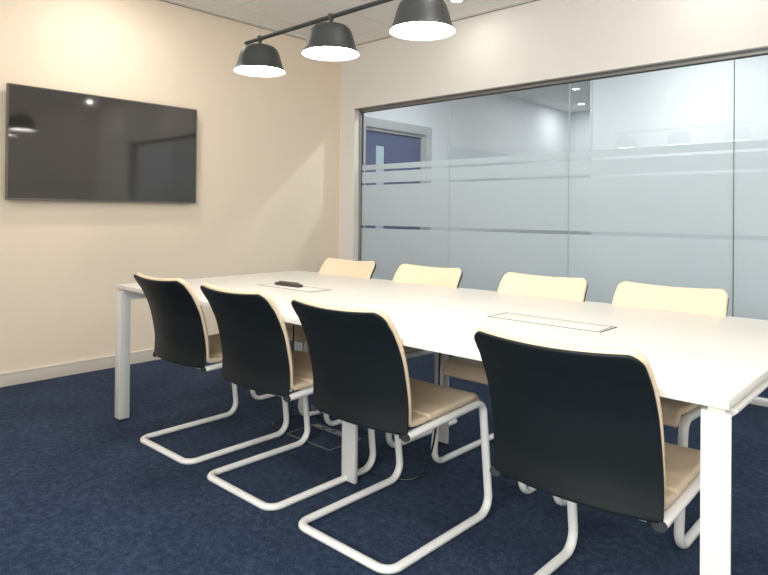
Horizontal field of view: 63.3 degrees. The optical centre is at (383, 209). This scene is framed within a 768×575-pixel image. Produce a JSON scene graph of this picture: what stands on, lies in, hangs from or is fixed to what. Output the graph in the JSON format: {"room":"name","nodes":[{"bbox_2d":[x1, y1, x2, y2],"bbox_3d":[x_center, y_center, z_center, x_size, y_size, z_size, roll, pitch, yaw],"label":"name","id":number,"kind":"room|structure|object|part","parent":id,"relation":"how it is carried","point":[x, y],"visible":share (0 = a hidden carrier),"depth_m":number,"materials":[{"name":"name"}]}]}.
{"room":"office","nodes":[
{"label":"office","id":0,"kind":"room"},
{"bbox_2d":[0,0,339,372],"bbox_3d":[-2.212,-0.244,4.442,0.150,2.793,5.323,0,0,43],"label":"wall","id":1,"kind":"structure","parent":0,"point":[268,165],"depth_m":4.82,"materials":[{"name":"beige paint"}]},
{"bbox_2d":[0,348,160,386],"bbox_3d":[-2.159,1.108,4.380,0.018,0.089,5.033,0,0,43],"label":"baseboard","id":2,"kind":"structure","parent":1,"relation":"attached to","point":[22,376],"depth_m":4.33,"materials":[{"name":"beige"}]},
{"bbox_2d":[5,83,196,202],"bbox_3d":[-1.987,-0.433,4.527,0.064,0.752,1.356,0,0,43],"label":"television","id":3,"kind":"object","parent":1,"relation":"attached to","point":[60,145],"visible":1,"depth_m":4.42,"materials":[{"name":"black plastic"}]},
{"bbox_2d":[163,0,306,39],"bbox_3d":[-2.121,-1.637,4.385,0.055,0.006,5.033,0,0,43],"label":"trim","id":4,"kind":"structure","parent":1,"relation":"attached to","point":[170,1],"depth_m":5.26,"materials":[{"name":"white"}]},
{"bbox_2d":[174,0,589,112],"bbox_3d":[1.607,-1.657,4.426,6.550,0.100,10.450,0,0,43],"label":"ceiling","id":5,"kind":"structure","parent":0,"point":[376,21],"depth_m":5.20,"materials":[{"name":"tile"}]},
{"bbox_2d":[233,0,455,76],"bbox_3d":[-0.243,-1.175,2.881,1.359,0.916,0.269,0,0,43],"label":"pendant light","id":6,"kind":"object","parent":5,"relation":"hanging from","point":[414,20],"visible":1,"depth_m":2.79,"materials":[{"name":"grey metal"}]},
{"bbox_2d":[237,66,281,72],"bbox_3d":[-0.647,-0.739,3.248,0.239,0.004,0.239,0,0,43],"label":"diffuser","id":7,"kind":"object","parent":6,"relation":"attached to","point":[240,69],"depth_m":3.28,"materials":[{"name":"white plastic"}]},
{"bbox_3d":[-0.647,-0.787,3.248,0.269,0.138,0.269,0,0,43],"label":"lamp shade","id":8,"kind":"part","parent":6,"relation":"part of","materials":[{"name":"grey metal"}]},
{"bbox_3d":[-0.245,-0.890,2.878,1.344,0.021,0.021,0,0,43],"label":"rail","id":9,"kind":"part","parent":6,"relation":"part of","materials":[{"name":"grey metal"}]},
{"bbox_3d":[-0.246,-0.786,2.878,0.269,0.138,0.269,0,0,43],"label":"lamp shade","id":10,"kind":"part","parent":6,"relation":"part of","materials":[{"name":"grey metal"}]},
{"bbox_2d":[305,46,355,56],"bbox_3d":[-0.246,-0.738,2.877,0.239,0.004,0.239,0,0,43],"label":"diffuser","id":11,"kind":"object","parent":6,"relation":"attached to","point":[310,51],"depth_m":2.90,"materials":[{"name":"white plastic"}]},
{"bbox_3d":[-0.245,-0.879,2.878,0.027,0.048,0.027,0,0,43],"label":"stem","id":12,"kind":"part","parent":6,"relation":"part of","materials":[{"name":"grey metal"}]},
{"bbox_3d":[0.154,-0.785,2.509,0.269,0.138,0.269,0,0,43],"label":"lamp shade","id":13,"kind":"part","parent":6,"relation":"part of","materials":[{"name":"grey metal"}]},
{"bbox_2d":[393,21,451,35],"bbox_3d":[0.154,-0.736,2.509,0.239,0.004,0.239,0,0,43],"label":"diffuser","id":14,"kind":"object","parent":6,"relation":"attached to","point":[400,28],"depth_m":2.53,"materials":[{"name":"white plastic"}]},
{"bbox_2d":[449,0,463,2],"bbox_3d":[0.558,-1.611,4.801,0.120,0.005,0.120,0,0,43],"label":"recessed light","id":15,"kind":"object","parent":5,"relation":"in","point":[451,1],"visible":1,"depth_m":4.82,"materials":[{"name":"white"}]},
{"bbox_2d":[0,340,767,574],"bbox_3d":[1.581,1.236,4.409,6.550,0.100,10.450,0,0,43],"label":"floor","id":16,"kind":"structure","parent":0,"point":[81,493],"depth_m":2.50,"materials":[{"name":"blue carpet"}]},
{"bbox_2d":[134,272,288,464],"bbox_3d":[-0.876,0.734,3.145,0.483,0.846,0.647,0,0,42],"label":"chair","id":17,"kind":"object","parent":16,"relation":"on","point":[179,322],"visible":0.74,"depth_m":2.92,"materials":[{"name":"beige leather"}]},
{"bbox_3d":[-0.860,0.931,3.163,0.483,0.452,0.593,0,0,42],"label":"frame","id":18,"kind":"part","parent":17,"relation":"part of","materials":[{"name":"white metal"}]},
{"bbox_2d":[200,282,375,510],"bbox_3d":[-0.422,0.735,2.715,0.483,0.846,0.647,0,0,43],"label":"chair","id":19,"kind":"object","parent":16,"relation":"on","point":[257,355],"visible":0.84,"depth_m":2.50,"materials":[{"name":"black plastic"}]},
{"bbox_3d":[-0.406,0.932,2.734,0.483,0.452,0.593,0,0,43],"label":"frame","id":20,"kind":"part","parent":19,"relation":"part of","materials":[{"name":"white metal"}]},
{"bbox_2d":[250,258,375,416],"bbox_3d":[-0.413,0.742,3.838,0.483,0.846,0.647,0,0,43],"label":"chair","id":21,"kind":"object","parent":16,"relation":"on","point":[332,266],"visible":0.32,"depth_m":3.91,"materials":[{"name":"beige wood"}]},
{"bbox_3d":[-0.433,0.938,3.817,0.483,0.452,0.593,0,0,43],"label":"frame","id":22,"kind":"part","parent":21,"relation":"part of","materials":[{"name":"white metal"}]},
{"bbox_2d":[286,423,360,450],"bbox_3d":[-0.312,1.159,3.190,0.336,0.006,0.216,0,0,43],"label":"box","id":23,"kind":"object","parent":16,"relation":"on","point":[330,440],"visible":0.7,"depth_m":3.19,"materials":[{"name":"grey"}]},
{"bbox_3d":[-0.326,1.160,3.175,0.320,0.003,0.160,0,0,43],"label":"box lid","id":24,"kind":"part","parent":23,"relation":"part of","materials":[{"name":"blue carpet"}]},
{"bbox_2d":[291,296,491,573],"bbox_3d":[0.024,0.736,2.303,0.483,0.846,0.647,0,0,43],"label":"chair","id":25,"kind":"object","parent":16,"relation":"on","point":[361,378],"visible":1,"depth_m":2.11,"materials":[{"name":"black plastic"}]},
{"bbox_3d":[0.041,0.933,2.321,0.483,0.452,0.593,0,0,43],"label":"frame","id":26,"kind":"part","parent":25,"relation":"part of","materials":[{"name":"white metal"}]},
{"bbox_2d":[323,264,462,447],"bbox_3d":[0.072,0.743,3.391,0.483,0.846,0.647,0,0,43],"label":"chair","id":27,"kind":"object","parent":16,"relation":"on","point":[406,273],"visible":0.28,"depth_m":3.50,"materials":[{"name":"beige leather"}]},
{"bbox_3d":[0.052,0.940,3.370,0.483,0.452,0.593,0,0,43],"label":"frame","id":28,"kind":"part","parent":27,"relation":"part of","materials":[{"name":"white metal"}]},
{"bbox_2d":[115,270,767,574],"bbox_3d":[0.074,0.792,2.876,3.052,0.742,1.289,0,0,43],"label":"meeting table","id":29,"kind":"object","parent":16,"relation":"on","point":[720,364],"visible":0.73,"depth_m":2.26,"materials":[{"name":"white laminate"}]},
{"bbox_3d":[-1.441,0.796,3.438,0.062,0.699,0.056,0,0,43],"label":"leg","id":30,"kind":"part","parent":29,"relation":"part of","materials":[{"name":"white metal"}]},
{"bbox_3d":[-1.022,0.478,3.892,0.062,0.050,1.173,0,0,43],"label":"rail","id":31,"kind":"part","parent":29,"relation":"part of","materials":[{"name":"white metal"}]},
{"bbox_2d":[274,281,302,287],"bbox_3d":[-0.524,0.408,3.428,0.199,0.023,0.048,0,0,40],"label":"remote control","id":32,"kind":"object","parent":29,"relation":"on","point":[281,283],"visible":1,"depth_m":3.40,"materials":[{"name":"grey plastic"}]},
{"bbox_3d":[-0.608,0.809,4.342,0.062,0.699,0.056,0,0,43],"label":"leg","id":33,"kind":"part","parent":29,"relation":"part of","materials":[{"name":"white metal"}]},
{"bbox_2d":[272,324,367,436],"bbox_3d":[-0.320,0.803,3.358,0.560,0.716,0.264,0,0,8],"label":"power cable","id":34,"kind":"object","parent":29,"relation":"hanging from","point":[290,415],"visible":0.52,"depth_m":3.27,"materials":[{"name":"black plastic"}]},
{"bbox_3d":[-0.144,0.803,2.654,0.080,0.701,0.018,0,0,43],"label":"leg","id":35,"kind":"part","parent":29,"relation":"part of","materials":[{"name":"white metal"}]},
{"bbox_2d":[358,353,440,480],"bbox_3d":[-0.018,0.852,2.807,0.168,0.619,0.590,1,0,-43],"label":"power cable","id":36,"kind":"object","parent":29,"relation":"hanging from","point":[430,454],"visible":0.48,"depth_m":2.65,"materials":[{"name":"black plastic"}]},
{"bbox_3d":[0.290,0.810,3.124,0.080,0.701,0.018,0,0,43],"label":"leg","id":37,"kind":"part","parent":29,"relation":"part of","materials":[{"name":"white metal"}]},
{"bbox_3d":[0.756,0.803,1.411,0.062,0.699,0.056,0,0,43],"label":"leg","id":38,"kind":"part","parent":29,"relation":"part of","materials":[{"name":"white metal"}]},
{"bbox_3d":[1.176,0.485,1.864,0.062,0.050,1.173,0,0,43],"label":"rail","id":39,"kind":"part","parent":29,"relation":"part of","materials":[{"name":"white metal"}]},
{"bbox_2d":[431,272,587,493],"bbox_3d":[0.607,0.745,2.904,0.483,0.846,0.647,0,0,43],"label":"chair","id":40,"kind":"object","parent":16,"relation":"on","point":[565,288],"visible":0.32,"depth_m":2.98,"materials":[{"name":"beige leather"}]},
{"bbox_3d":[0.587,0.942,2.883,0.483,0.452,0.593,0,0,43],"label":"frame","id":41,"kind":"part","parent":40,"relation":"part of","materials":[{"name":"white metal"}]},
{"bbox_2d":[474,326,700,574],"bbox_3d":[0.600,0.738,1.741,0.483,0.846,0.647,0,0,43],"label":"chair","id":42,"kind":"object","parent":16,"relation":"on","point":[576,424],"visible":0.92,"depth_m":1.53,"materials":[{"name":"beige"}]},
{"bbox_3d":[0.617,0.935,1.760,0.483,0.452,0.593,0,0,43],"label":"frame","id":43,"kind":"part","parent":42,"relation":"part of","materials":[{"name":"white"}]},
{"bbox_2d":[553,281,728,548],"bbox_3d":[1.049,0.747,2.496,0.483,0.846,0.647,0,0,43],"label":"chair","id":44,"kind":"object","parent":16,"relation":"on","point":[711,302],"visible":0.33,"depth_m":2.58,"materials":[{"name":"beige leather"}]},
{"bbox_3d":[1.029,0.943,2.475,0.483,0.452,0.593,0,0,43],"label":"frame","id":45,"kind":"part","parent":44,"relation":"part of","materials":[{"name":"white"}]},
{"bbox_2d":[364,94,568,267],"bbox_3d":[1.242,-0.190,8.261,0.140,2.793,4.977,0,0,43],"label":"wall","id":46,"kind":"structure","parent":0,"point":[495,125],"depth_m":8.36,"materials":[{"name":"white paint"}]},
{"bbox_2d":[363,116,431,229],"bbox_3d":[0.098,0.105,6.998,0.132,2.168,1.220,0,0,43],"label":"door","id":47,"kind":"structure","parent":46,"relation":"in","point":[385,141],"depth_m":7.01,"materials":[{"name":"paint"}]},
{"bbox_3d":[-0.059,-0.184,6.861,0.018,1.040,0.140,0,0,43],"label":"vision panel","id":48,"kind":"part","parent":47,"relation":"part of","materials":[{"name":"clear glass"}]},
{"bbox_2d":[339,0,767,259],"bbox_3d":[1.755,-0.210,4.307,5.864,2.793,0.140,0,0,43],"label":"wall","id":49,"kind":"structure","parent":0,"point":[541,39],"depth_m":4.78,"materials":[{"name":"white paint"}]},
{"bbox_2d":[159,0,538,45],"bbox_3d":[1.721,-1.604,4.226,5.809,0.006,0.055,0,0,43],"label":"trim","id":50,"kind":"structure","parent":49,"relation":"attached to","point":[522,1],"depth_m":5.10,"materials":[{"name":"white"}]},
{"bbox_2d":[353,46,767,406],"bbox_3d":[1.414,0.102,4.599,4.560,2.167,0.123,0,0,43],"label":"window","id":51,"kind":"structure","parent":49,"relation":"in","point":[733,203],"depth_m":4.58,"materials":[{"name":"glass"}]},
{"bbox_3d":[1.436,0.103,4.622,4.558,2.166,0.050,0,0,43],"label":"frame","id":52,"kind":"part","parent":51,"relation":"part of","materials":[{"name":"grey metal"}]},
{"bbox_3d":[1.423,1.168,4.612,4.506,0.036,0.070,0,0,43],"label":"sill","id":53,"kind":"part","parent":51,"relation":"part of","materials":[{"name":"white metal"}]},
{"bbox_2d":[569,111,589,234],"bbox_3d":[3.738,-0.161,9.440,2.210,2.793,0.140,0,0,43],"label":"wall","id":54,"kind":"structure","parent":0,"point":[579,121],"depth_m":9.93,"materials":[{"name":"white paint"}]},
{"bbox_2d":[591,55,767,316],"bbox_3d":[4.702,-0.172,6.142,4.020,2.793,3.400,0,0,43],"label":"wall","id":55,"kind":"structure","parent":0,"point":[694,104],"depth_m":5.66,"materials":[{"name":"white paint"}]},
{"bbox_2d":[589,80,591,234],"bbox_3d":[2.078,-0.194,6.257,0.018,2.792,0.030,0,0,43],"label":"trim","id":56,"kind":"structure","parent":55,"relation":"attached to","point":[590,80],"depth_m":6.25,"materials":[{"name":"white metal"}]}
]}

